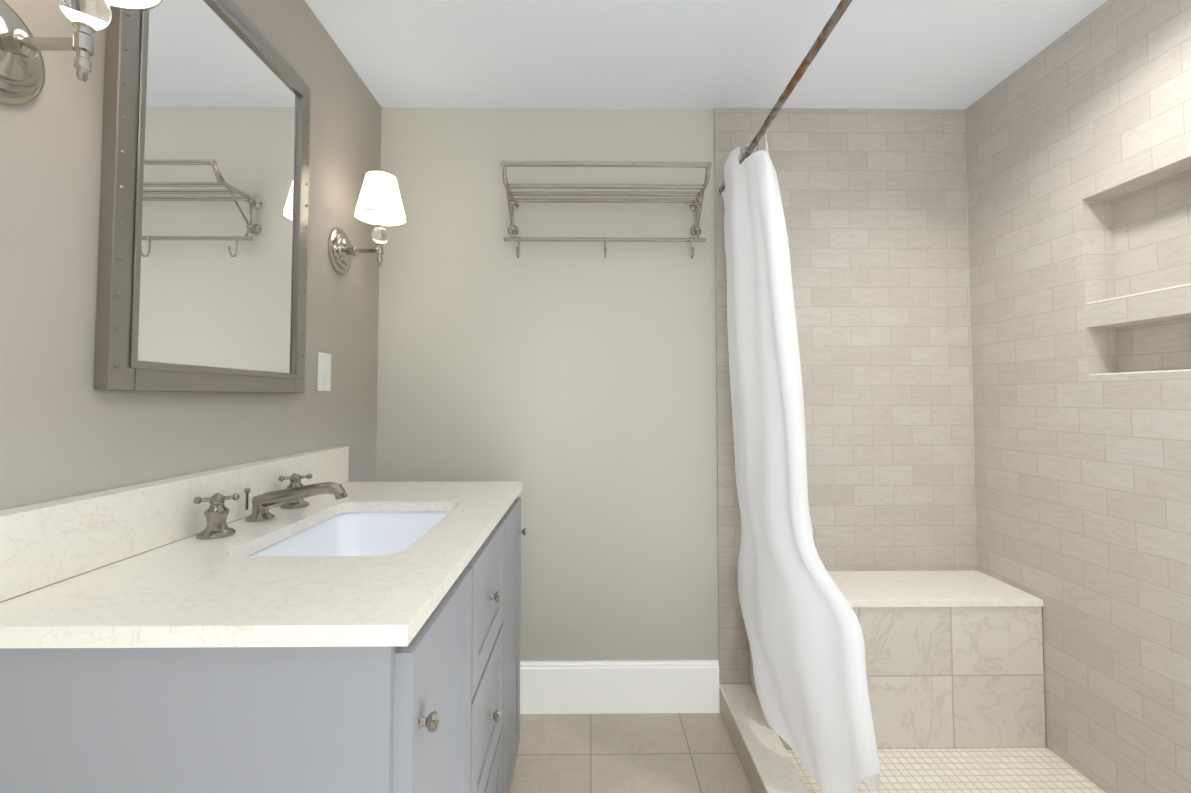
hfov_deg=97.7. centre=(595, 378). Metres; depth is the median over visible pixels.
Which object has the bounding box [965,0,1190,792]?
wall tiles
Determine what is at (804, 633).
shower curtain
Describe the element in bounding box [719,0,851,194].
curtain rod
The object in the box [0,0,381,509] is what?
wall
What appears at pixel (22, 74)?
sconce
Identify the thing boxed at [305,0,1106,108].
ceiling
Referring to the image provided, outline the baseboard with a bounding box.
[520,660,719,713]
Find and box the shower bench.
[749,570,1045,749]
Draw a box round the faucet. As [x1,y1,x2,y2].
[194,473,347,538]
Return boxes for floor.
[509,713,753,792]
[786,748,1105,792]
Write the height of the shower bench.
0.522 m
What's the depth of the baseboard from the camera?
1.92 m
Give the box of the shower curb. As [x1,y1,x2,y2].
[719,684,809,792]
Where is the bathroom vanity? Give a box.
[0,446,526,792]
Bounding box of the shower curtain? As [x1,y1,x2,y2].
[721,135,879,792]
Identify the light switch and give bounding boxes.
[317,352,330,390]
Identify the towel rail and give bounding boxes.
[501,160,711,258]
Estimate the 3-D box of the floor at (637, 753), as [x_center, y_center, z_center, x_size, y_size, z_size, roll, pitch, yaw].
[0.324,1.257,0.513,2.528,0.120,3.133,0,-2,-1]
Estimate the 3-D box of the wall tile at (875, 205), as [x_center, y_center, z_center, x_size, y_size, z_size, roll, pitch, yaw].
[0.959,0.096,2.003,0.987,2.308,0.012,0,-2,-1]
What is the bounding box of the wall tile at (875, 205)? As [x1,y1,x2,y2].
[714,108,977,699]
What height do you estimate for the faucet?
0.081 m
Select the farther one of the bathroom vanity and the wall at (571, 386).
the wall at (571, 386)
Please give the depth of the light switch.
1.58 m
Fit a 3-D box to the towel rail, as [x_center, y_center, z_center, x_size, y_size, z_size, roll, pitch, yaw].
[0.036,-0.597,1.903,0.764,0.299,0.243,0,-2,-1]
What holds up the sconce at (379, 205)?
attached to the wall at (67, 429)
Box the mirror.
[94,0,310,392]
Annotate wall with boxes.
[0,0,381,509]
[376,107,718,660]
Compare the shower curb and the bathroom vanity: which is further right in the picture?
the shower curb
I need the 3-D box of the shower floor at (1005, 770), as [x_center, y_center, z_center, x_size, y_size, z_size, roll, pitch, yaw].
[1.032,1.167,0.376,0.874,0.050,2.593,0,-2,-1]
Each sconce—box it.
[0,0,162,105]
[328,170,406,273]
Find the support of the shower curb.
on the floor at (637, 753)
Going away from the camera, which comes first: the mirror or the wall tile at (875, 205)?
the mirror

